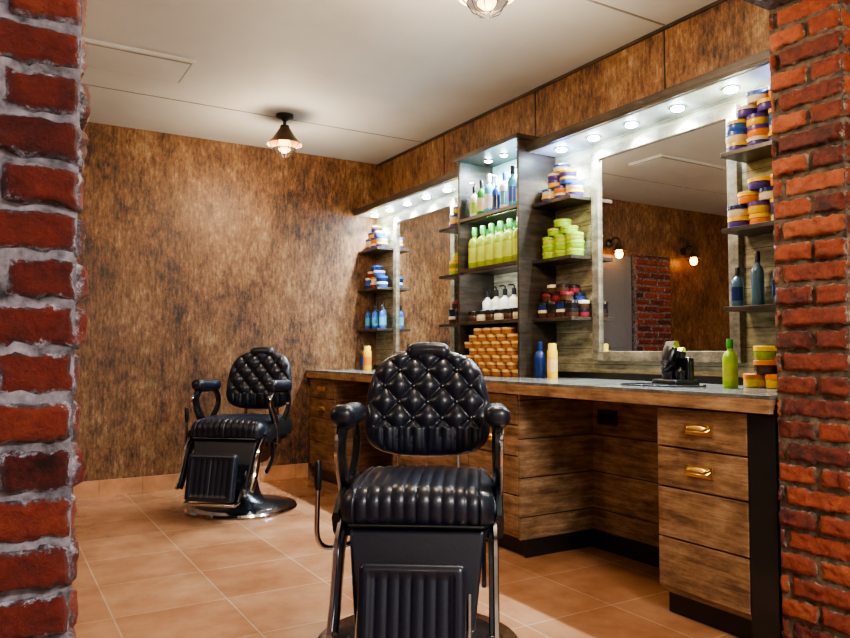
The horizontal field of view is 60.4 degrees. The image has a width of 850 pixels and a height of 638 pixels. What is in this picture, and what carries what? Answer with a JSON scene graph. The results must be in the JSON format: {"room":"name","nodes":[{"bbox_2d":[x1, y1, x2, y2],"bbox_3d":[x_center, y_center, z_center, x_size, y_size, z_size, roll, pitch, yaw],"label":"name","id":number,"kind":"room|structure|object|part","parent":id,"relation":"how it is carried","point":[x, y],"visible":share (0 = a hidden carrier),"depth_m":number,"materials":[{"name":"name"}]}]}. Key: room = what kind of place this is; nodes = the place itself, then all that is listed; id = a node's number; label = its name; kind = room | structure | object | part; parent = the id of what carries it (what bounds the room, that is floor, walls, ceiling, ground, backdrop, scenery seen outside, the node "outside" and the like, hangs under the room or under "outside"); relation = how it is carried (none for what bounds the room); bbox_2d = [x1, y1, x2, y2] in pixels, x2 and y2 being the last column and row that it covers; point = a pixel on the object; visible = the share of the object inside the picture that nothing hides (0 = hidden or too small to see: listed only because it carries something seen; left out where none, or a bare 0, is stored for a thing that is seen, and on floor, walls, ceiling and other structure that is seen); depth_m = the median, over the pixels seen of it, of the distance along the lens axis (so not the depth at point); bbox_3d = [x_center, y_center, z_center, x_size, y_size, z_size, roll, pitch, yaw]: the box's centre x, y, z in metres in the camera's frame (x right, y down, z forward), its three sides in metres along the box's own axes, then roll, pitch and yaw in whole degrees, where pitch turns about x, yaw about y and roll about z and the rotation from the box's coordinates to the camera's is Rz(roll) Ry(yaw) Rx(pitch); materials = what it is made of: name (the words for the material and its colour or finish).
{"room":"salon","nodes":[
{"label":"salon","id":0,"kind":"room"},
{"bbox_2d":[73,122,377,481],"bbox_3d":[-2.767,-0.088,5.217,5.600,2.950,0.100,2,-3,-31],"label":"wall","id":1,"kind":"structure","parent":0,"point":[199,254],"depth_m":5.77,"materials":[{"name":"orange paper"}]},
{"bbox_2d":[73,463,307,498],"bbox_3d":[-1.811,1.251,5.663,1.920,0.115,0.014,2,-3,-31],"label":"baseboard","id":2,"kind":"structure","parent":1,"relation":"attached to","point":[97,488],"depth_m":5.49,"materials":[{"name":"tile"}]},
{"bbox_2d":[81,0,716,163],"bbox_3d":[-0.575,-1.678,1.622,5.400,0.100,8.440,2,-3,-31],"label":"ceiling","id":3,"kind":"structure","parent":0,"point":[416,70],"depth_m":4.26,"materials":[{"name":"paint"}]},
{"bbox_2d":[82,37,195,83],"bbox_3d":[-1.797,-1.498,4.195,0.850,0.027,0.380,2,-3,-31],"label":"ceiling panel","id":4,"kind":"object","parent":3,"relation":"attached to","point":[103,55],"depth_m":4.22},
{"bbox_2d":[267,112,301,157],"bbox_3d":[-1.006,-1.311,5.231,0.248,0.307,0.248,2,-3,-31],"label":"ceiling lamp","id":5,"kind":"object","parent":3,"relation":"attached to","point":[284,141],"depth_m":5.19,"materials":[{"name":"black metal"}]},
{"bbox_2d":[459,0,513,18],"bbox_3d":[0.259,-1.410,3.042,0.248,0.307,0.248,2,-3,-31],"label":"ceiling lamp","id":6,"kind":"object","parent":3,"relation":"attached to","point":[481,6],"depth_m":3.04,"materials":[{"name":"glass"}]},
{"bbox_2d":[72,476,738,637],"bbox_3d":[-0.575,1.169,1.493,5.400,0.100,8.440,2,-3,-31],"label":"floor","id":7,"kind":"structure","parent":0,"point":[147,567],"depth_m":3.36,"materials":[{"name":"tile"}]},
{"bbox_2d":[175,347,296,519],"bbox_3d":[-1.254,0.727,4.880,0.740,1.090,0.895,-1,-3,11],"label":"barber chair","id":8,"kind":"object","parent":7,"relation":"on","point":[220,475],"visible":1,"depth_m":4.70,"materials":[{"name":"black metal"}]},
{"bbox_3d":[-1.487,0.876,4.841,0.071,0.414,0.600,-1,-3,11],"label":"plate","id":9,"kind":"part","parent":8,"relation":"part of","materials":[{"name":"silver metal"}]},
{"bbox_3d":[-1.528,0.746,4.882,0.155,0.307,0.025,0,-3,-8],"label":"recline lever","id":10,"kind":"part","parent":8,"relation":"part of","materials":[{"name":"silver metal"}]},
{"bbox_2d":[191,413,281,441],"bbox_3d":[-1.229,0.722,4.904,0.508,0.162,0.534,-1,-3,11],"label":"seat cushion","id":11,"kind":"object","parent":8,"relation":"on","point":[246,427],"depth_m":4.67,"materials":[{"name":"black leather"}]},
{"bbox_3d":[-1.228,0.876,4.899,0.470,0.195,0.455,-1,-3,11],"label":"seat frame","id":12,"kind":"part","parent":8,"relation":"part of","materials":[{"name":"black plastic"}]},
{"bbox_3d":[-1.174,0.431,5.198,0.488,0.419,0.142,-1,-3,11],"label":"tufted backrest","id":13,"kind":"part","parent":8,"relation":"part of","materials":[{"name":"black leather"}]},
{"bbox_2d":[250,347,275,355],"bbox_3d":[-1.165,0.235,5.252,0.180,0.072,0.090,-1,-3,11],"label":"cushion","id":14,"kind":"object","parent":8,"relation":"on","point":[256,351],"depth_m":5.21,"materials":[{"name":"black leather"}]},
{"bbox_3d":[-1.011,0.872,4.748,0.071,0.414,0.600,-1,-3,11],"label":"plate","id":15,"kind":"part","parent":8,"relation":"part of","materials":[{"name":"silver metal"}]},
{"bbox_2d":[314,342,517,637],"bbox_3d":[-0.032,0.621,2.543,0.740,1.090,0.895,0,-3,4],"label":"barber chair","id":16,"kind":"object","parent":7,"relation":"on","point":[418,534],"visible":1,"depth_m":2.33,"materials":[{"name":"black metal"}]},
{"bbox_3d":[-0.304,0.638,2.511,0.155,0.307,0.025,1,-3,-15],"label":"recline lever","id":17,"kind":"part","parent":16,"relation":"part of","materials":[{"name":"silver metal"}]},
{"bbox_3d":[-0.259,0.769,2.476,0.071,0.414,0.600,0,-3,4],"label":"plate","id":18,"kind":"part","parent":16,"relation":"part of","materials":[{"name":"silver metal"}]},
{"bbox_3d":[-0.010,0.770,2.565,0.470,0.195,0.455,0,-3,4],"label":"seat frame","id":19,"kind":"part","parent":16,"relation":"part of","materials":[{"name":"black plastic"}]},
{"bbox_2d":[340,465,495,531],"bbox_3d":[-0.010,0.616,2.570,0.508,0.162,0.534,0,-3,4],"label":"seat cushion","id":20,"kind":"object","parent":16,"relation":"on","point":[399,498],"depth_m":2.33,"materials":[{"name":"black leather"}]},
{"bbox_3d":[0.011,0.325,2.868,0.488,0.419,0.142,0,-3,4],"label":"tufted backrest","id":21,"kind":"part","parent":16,"relation":"part of","materials":[{"name":"black leather"}]},
{"bbox_2d":[406,342,450,357],"bbox_3d":[0.014,0.129,2.923,0.180,0.072,0.090,0,-3,4],"label":"cushion","id":22,"kind":"object","parent":16,"relation":"on","point":[422,349],"depth_m":2.88,"materials":[{"name":"black leather"}]},
{"bbox_3d":[0.225,0.767,2.441,0.071,0.414,0.600,0,-3,4],"label":"plate","id":23,"kind":"part","parent":16,"relation":"part of","materials":[{"name":"silver metal"}]},
{"bbox_2d":[306,369,782,637],"bbox_3d":[0.375,0.805,4.505,0.668,0.900,4.276,2,-3,-31],"label":"workstation","id":24,"kind":"object","parent":7,"relation":"on","point":[683,482],"visible":0.48,"depth_m":3.60,"materials":[{"name":"brown wood"}]},
{"bbox_3d":[-0.858,0.729,5.951,0.032,0.044,0.124,2,-3,-31],"label":"bin pull handle","id":25,"kind":"part","parent":24,"relation":"part of","materials":[{"name":"gold metal"}]},
{"bbox_3d":[-0.858,0.569,5.958,0.032,0.044,0.124,2,-3,-31],"label":"bin pull handle","id":26,"kind":"part","parent":24,"relation":"part of","materials":[{"name":"gold metal"}]},
{"bbox_3d":[-0.835,1.109,5.947,0.020,0.194,0.512,2,-3,-31],"label":"drawer","id":27,"kind":"part","parent":24,"relation":"part of","materials":[{"name":"brown wood"}]},
{"bbox_3d":[-0.835,0.909,5.956,0.020,0.194,0.512,2,-3,-31],"label":"drawer","id":28,"kind":"part","parent":24,"relation":"part of","materials":[{"name":"brown wood"}]},
{"bbox_3d":[-0.835,0.729,5.964,0.020,0.154,0.512,2,-3,-31],"label":"drawer","id":29,"kind":"part","parent":24,"relation":"part of","materials":[{"name":"brown wood"}]},
{"bbox_3d":[-0.835,0.570,5.972,0.020,0.154,0.512,2,-3,-31],"label":"drawer","id":30,"kind":"part","parent":24,"relation":"part of","materials":[{"name":"brown wood"}]},
{"bbox_2d":[359,344,364,369],"bbox_3d":[-0.525,0.321,6.204,0.064,0.220,0.063,2,-3,-31],"label":"lotion bottle","id":31,"kind":"object","parent":24,"relation":"on","point":[363,345],"visible":0.62,"depth_m":6.18,"materials":[{"name":"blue plastic"}]},
{"bbox_2d":[363,346,371,369],"bbox_3d":[-0.477,0.324,6.046,0.068,0.200,0.067,2,-3,-31],"label":"bottle","id":32,"kind":"object","parent":24,"relation":"on","point":[367,353],"visible":0.98,"depth_m":6.02,"materials":[{"name":"yellow plastic"}]},
{"bbox_3d":[-0.093,0.853,4.718,0.020,0.194,0.442,2,-3,-31],"label":"drawer","id":33,"kind":"part","parent":24,"relation":"part of","materials":[{"name":"brown wood"}]},
{"bbox_3d":[0.138,0.835,4.332,0.020,0.194,0.442,2,-3,-31],"label":"drawer","id":34,"kind":"part","parent":24,"relation":"part of","materials":[{"name":"brown wood"}]},
{"bbox_2d":[464,327,517,376],"bbox_3d":[0.490,0.208,4.658,0.214,0.304,0.609,2,-3,-31],"label":"tins","id":35,"kind":"object","parent":24,"relation":"on","point":[494,350],"visible":0.75,"depth_m":4.55,"materials":[{"name":"gold metal"}]},
{"bbox_3d":[0.369,0.818,3.946,0.020,0.194,0.442,2,-3,-31],"label":"drawer","id":36,"kind":"part","parent":24,"relation":"part of","materials":[{"name":"brown wood"}]},
{"bbox_3d":[0.369,0.638,3.954,0.020,0.154,0.442,2,-3,-31],"label":"drawer","id":37,"kind":"part","parent":24,"relation":"part of","materials":[{"name":"brown wood"}]},
{"bbox_3d":[0.369,0.478,3.962,0.020,0.154,0.442,2,-3,-31],"label":"drawer","id":38,"kind":"part","parent":24,"relation":"part of","materials":[{"name":"brown wood"}]},
{"bbox_3d":[0.369,1.018,3.937,0.020,0.194,0.442,2,-3,-31],"label":"drawer","id":39,"kind":"part","parent":24,"relation":"part of","materials":[{"name":"brown wood"}]},
{"bbox_2d":[534,342,546,377],"bbox_3d":[0.675,0.239,4.279,0.072,0.210,0.071,2,-3,-31],"label":"lotion bottle","id":40,"kind":"object","parent":24,"relation":"on","point":[540,369],"visible":1,"depth_m":4.25,"materials":[{"name":"blue plastic"}]},
{"bbox_2d":[306,369,777,413],"bbox_3d":[0.376,0.388,4.524,0.665,0.065,4.276,2,-3,-31],"label":"countertop","id":41,"kind":"structure","parent":24,"relation":"on","point":[712,396],"depth_m":3.14,"materials":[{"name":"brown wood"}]},
{"bbox_2d":[547,343,557,378],"bbox_3d":[0.725,0.238,4.157,0.060,0.200,0.059,2,-3,-31],"label":"spray can","id":42,"kind":"object","parent":24,"relation":"on","point":[552,353],"visible":1,"depth_m":4.13,"materials":[{"name":"yellow plastic"}]},
{"bbox_2d":[354,48,775,384],"bbox_3d":[0.537,-0.370,4.655,0.320,1.459,4.276,2,-3,-31],"label":"shelving unit","id":43,"kind":"object","parent":24,"relation":"on","point":[534,157],"visible":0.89,"depth_m":4.34,"materials":[{"name":"black laminate"}]},
{"bbox_2d":[365,302,385,328],"bbox_3d":[-0.413,-0.028,6.336,0.102,0.230,0.315,2,-3,-31],"label":"bottles","id":44,"kind":"object","parent":43,"relation":"on","point":[378,318],"visible":0.89,"depth_m":6.30,"materials":[{"name":"blue plastic"}]},
{"bbox_2d":[365,265,387,288],"bbox_3d":[-0.422,-0.363,6.355,0.109,0.202,0.318,2,-3,-31],"label":"tins","id":45,"kind":"object","parent":43,"relation":"on","point":[376,277],"visible":0.95,"depth_m":6.30,"materials":[{"name":"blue plastic"}]},
{"bbox_2d":[365,226,387,249],"bbox_3d":[-0.421,-0.703,6.370,0.109,0.202,0.317,2,-3,-31],"label":"tins","id":46,"kind":"object","parent":43,"relation":"on","point":[376,238],"visible":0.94,"depth_m":6.32,"materials":[{"name":"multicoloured plastic"}]},
{"bbox_2d":[393,197,457,354],"bbox_3d":[-0.011,-0.287,5.810,0.039,1.200,0.950,2,-3,-31],"label":"framed mirror","id":47,"kind":"object","parent":43,"relation":"attached to","point":[422,301],"visible":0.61,"depth_m":5.80,"materials":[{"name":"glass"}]},
{"bbox_3d":[-0.241,-0.269,6.194,0.039,1.090,0.055,2,-3,-31],"label":"frame","id":48,"kind":"part","parent":47,"relation":"part of","materials":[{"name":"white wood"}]},
{"bbox_3d":[-0.011,-0.859,5.836,0.039,0.055,0.950,2,-3,-31],"label":"frame","id":49,"kind":"part","parent":47,"relation":"part of","materials":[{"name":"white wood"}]},
{"bbox_3d":[0.219,-0.304,5.427,0.039,1.090,0.055,2,-3,-31],"label":"frame","id":50,"kind":"part","parent":47,"relation":"part of","materials":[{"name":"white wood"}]},
{"bbox_2d":[449,301,457,323],"bbox_3d":[0.283,-0.049,5.163,0.093,0.166,0.353,2,-3,-31],"label":"jars","id":51,"kind":"object","parent":43,"relation":"on","point":[453,313],"visible":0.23,"depth_m":5.23,"materials":[{"name":"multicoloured plastic"}]},
{"bbox_2d":[449,199,457,226],"bbox_3d":[0.281,-0.756,5.197,0.108,0.202,0.313,2,-3,-31],"label":"tins","id":52,"kind":"object","parent":43,"relation":"on","point":[453,217],"visible":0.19,"depth_m":5.24,"materials":[{"name":"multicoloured plastic"}]},
{"bbox_2d":[449,253,457,273],"bbox_3d":[0.283,-0.417,5.181,0.108,0.202,0.318,2,-3,-31],"label":"tins","id":53,"kind":"object","parent":43,"relation":"on","point":[453,269],"visible":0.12,"depth_m":5.22,"materials":[{"name":"yellow plastic"}]},
{"bbox_2d":[468,217,516,267],"bbox_3d":[0.505,-0.478,4.699,0.201,0.280,0.565,2,-3,-31],"label":"bottles","id":54,"kind":"object","parent":43,"relation":"on","point":[499,245],"visible":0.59,"depth_m":4.67,"materials":[{"name":"plastic"}]},
{"bbox_2d":[469,165,516,216],"bbox_3d":[0.506,-0.812,4.713,0.198,0.270,0.561,2,-3,-31],"label":"bottles","id":55,"kind":"object","parent":43,"relation":"on","point":[488,199],"visible":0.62,"depth_m":4.67,"materials":[{"name":"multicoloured plastic"}]},
{"bbox_2d":[468,284,517,321],"bbox_3d":[0.496,-0.106,4.677,0.188,0.236,0.563,2,-3,-31],"label":"bottles","id":56,"kind":"object","parent":43,"relation":"on","point":[505,307],"visible":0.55,"depth_m":4.72,"materials":[{"name":"white plastic"}]},
{"bbox_2d":[541,163,583,201],"bbox_3d":[0.810,-0.802,4.314,0.109,0.212,0.319,2,-3,-31],"label":"tins","id":57,"kind":"object","parent":43,"relation":"on","point":[563,181],"visible":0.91,"depth_m":4.26,"materials":[{"name":"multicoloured plastic"}]},
{"bbox_2d":[542,219,584,258],"bbox_3d":[0.811,-0.470,4.297,0.109,0.227,0.316,2,-3,-31],"label":"tins","id":58,"kind":"object","parent":43,"relation":"on","point":[564,238],"visible":0.93,"depth_m":4.25},
{"bbox_2d":[538,283,590,317],"bbox_3d":[0.813,-0.103,4.284,0.170,0.194,0.322,2,-3,-31],"label":"jars","id":59,"kind":"object","parent":43,"relation":"on","point":[560,300],"visible":0.97,"depth_m":4.20,"materials":[{"name":"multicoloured plastic"}]},
{"bbox_2d":[591,104,745,362],"bbox_3d":[1.211,-0.379,3.770,0.039,1.200,0.950,2,-3,-31],"label":"framed mirror","id":60,"kind":"object","parent":43,"relation":"attached to","point":[663,262],"visible":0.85,"depth_m":3.73,"materials":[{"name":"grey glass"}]},
{"bbox_3d":[0.981,-0.362,4.154,0.039,1.090,0.055,2,-3,-31],"label":"frame","id":61,"kind":"part","parent":60,"relation":"part of","materials":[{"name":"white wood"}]},
{"bbox_3d":[1.211,-0.951,3.796,0.039,0.055,0.950,2,-3,-31],"label":"frame","id":62,"kind":"part","parent":60,"relation":"part of","materials":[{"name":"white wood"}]},
{"bbox_3d":[1.211,0.193,3.744,0.039,0.055,0.950,2,-3,-31],"label":"frame","id":63,"kind":"part","parent":60,"relation":"part of","materials":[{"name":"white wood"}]},
{"bbox_3d":[1.441,-0.397,3.387,0.039,1.090,0.055,2,-3,-31],"label":"frame","id":64,"kind":"part","parent":60,"relation":"part of","materials":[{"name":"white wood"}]},
{"bbox_2d":[731,267,743,306],"label":"bottles","id":65,"kind":"object","parent":43,"relation":"on","point":[737,284],"depth_m":3.22,"materials":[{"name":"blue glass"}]},
{"bbox_2d":[725,85,771,151],"bbox_3d":[1.524,-0.876,3.123,0.110,0.252,0.529,2,-3,-31],"label":"tins","id":66,"kind":"object","parent":43,"relation":"on","point":[752,125],"visible":0.33,"depth_m":3.19,"materials":[{"name":"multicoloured plastic"}]},
{"bbox_2d":[727,173,773,227],"bbox_3d":[1.525,-0.515,3.106,0.109,0.210,0.525,2,-3,-31],"label":"tins","id":67,"kind":"object","parent":43,"relation":"on","point":[755,205],"visible":0.3,"depth_m":3.17,"materials":[{"name":"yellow plastic"}]},
{"bbox_2d":[751,251,764,304],"label":"bottles","id":68,"kind":"object","parent":43,"relation":"on","point":[757,288],"depth_m":3.14,"materials":[{"name":"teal glass"}]},
{"bbox_2d":[772,270,774,303],"label":"bottles","id":69,"kind":"object","parent":43,"relation":"on","point":[773,275],"depth_m":3.07,"materials":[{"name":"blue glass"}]},
{"bbox_2d":[597,409,617,425],"bbox_3d":[0.975,0.528,3.908,0.013,0.080,0.140,2,-3,-31],"label":"power outlet","id":70,"kind":"object","parent":24,"relation":"attached to","point":[605,417],"depth_m":3.90,"materials":[{"name":"black plastic"}]},
{"bbox_2d":[620,341,705,386],"bbox_3d":[1.054,0.196,3.202,0.329,0.199,0.326,1,-3,-16],"label":"hair clippers","id":71,"kind":"object","parent":24,"relation":"on","point":[678,371],"visible":0.99,"depth_m":3.17,"materials":[{"name":"black plastic"}]},
{"bbox_3d":[1.055,0.289,3.196,0.294,0.008,0.339,1,-3,-29],"label":"power cord","id":72,"kind":"part","parent":71,"relation":"part of","materials":[{"name":"black plastic"}]},
{"bbox_3d":[1.038,0.425,2.794,0.032,0.044,0.124,2,-3,-31],"label":"bin pull handle","id":73,"kind":"part","parent":24,"relation":"part of","materials":[{"name":"gold metal"}]},
{"bbox_3d":[1.038,0.585,2.787,0.032,0.044,0.124,2,-3,-31],"label":"bin pull handle","id":74,"kind":"part","parent":24,"relation":"part of","materials":[{"name":"gold metal"}]},
{"bbox_3d":[1.060,0.426,2.807,0.020,0.154,0.409,2,-3,-31],"label":"drawer","id":75,"kind":"part","parent":24,"relation":"part of","materials":[{"name":"brown wood"}]},
{"bbox_3d":[1.060,0.586,2.800,0.020,0.154,0.409,2,-3,-31],"label":"drawer","id":76,"kind":"part","parent":24,"relation":"part of","materials":[{"name":"brown wood"}]},
{"bbox_3d":[1.060,0.765,2.792,0.020,0.194,0.409,2,-3,-31],"label":"drawer","id":77,"kind":"part","parent":24,"relation":"part of","materials":[{"name":"brown wood"}]},
{"bbox_3d":[1.060,0.965,2.783,0.020,0.194,0.409,2,-3,-31],"label":"drawer","id":78,"kind":"part","parent":24,"relation":"part of","materials":[{"name":"brown wood"}]},
{"bbox_2d":[722,339,737,387],"bbox_3d":[1.273,0.185,3.047,0.060,0.205,0.059,2,-3,-31],"label":"bottle","id":79,"kind":"object","parent":24,"relation":"on","point":[729,359],"visible":1,"depth_m":3.02,"materials":[{"name":"plastic"}]},
{"bbox_2d":[743,346,776,388],"bbox_3d":[1.459,0.198,3.009,0.108,0.175,0.312,2,-3,-31],"label":"jars","id":80,"kind":"object","parent":24,"relation":"on","point":[764,375],"visible":0.41,"depth_m":3.02,"materials":[{"name":"yellow plastic"}]},
{"bbox_3d":[1.460,0.749,2.725,0.633,0.850,0.106,2,-3,-31],"label":"filler panel","id":81,"kind":"part","parent":24,"relation":"part of","materials":[{"name":"black laminate"}]},
{"bbox_2d":[0,0,849,637],"bbox_3d":[-0.470,-0.265,1.382,5.410,2.755,0.283,2,-3,-31],"label":"brick wall","id":82,"kind":"structure","parent":0,"point":[45,110],"depth_m":1.19,"materials":[{"name":"red brick"}]},
{"bbox_2d":[378,0,769,199],"bbox_3d":[1.785,-0.191,2.968,0.100,2.950,8.440,2,-3,-31],"label":"wall","id":83,"kind":"structure","parent":0,"point":[731,31],"depth_m":4.16,"materials":[{"name":"brown wood"}]},
{"bbox_2d":[84,84,422,142],"bbox_3d":[-2.323,-1.494,4.538,5.400,0.003,0.010,2,-3,-31],"label":"trim","id":84,"kind":"structure","parent":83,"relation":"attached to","point":[84,84],"depth_m":5.13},
{"bbox_2d":[534,92,535,135],"bbox_3d":[0.712,-1.258,4.711,0.003,0.460,0.008,2,-3,-31],"label":"trim","id":85,"kind":"structure","parent":83,"relation":"attached to","point":[534,92],"depth_m":4.71,"materials":[{"name":"black laminate"}]},
{"bbox_2d":[377,0,726,165],"bbox_3d":[0.671,-1.476,4.780,0.012,0.018,4.290,2,-3,-31],"label":"trim","id":86,"kind":"structure","parent":83,"relation":"attached to","point":[709,6],"depth_m":4.38,"materials":[{"name":"brown wood"}]},
{"bbox_2d":[587,0,665,25],"bbox_3d":[-1.055,-1.590,2.422,5.400,0.003,0.012,2,-3,-31],"label":"trim","id":87,"kind":"structure","parent":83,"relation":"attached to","point":[587,0],"depth_m":3.65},
{"bbox_2d":[663,30,665,88],"bbox_3d":[1.251,-1.298,3.811,0.003,0.460,0.008,2,-3,-31],"label":"trim","id":88,"kind":"structure","parent":83,"relation":"attached to","point":[664,30],"depth_m":3.81,"materials":[{"name":"black laminate"}]}
]}

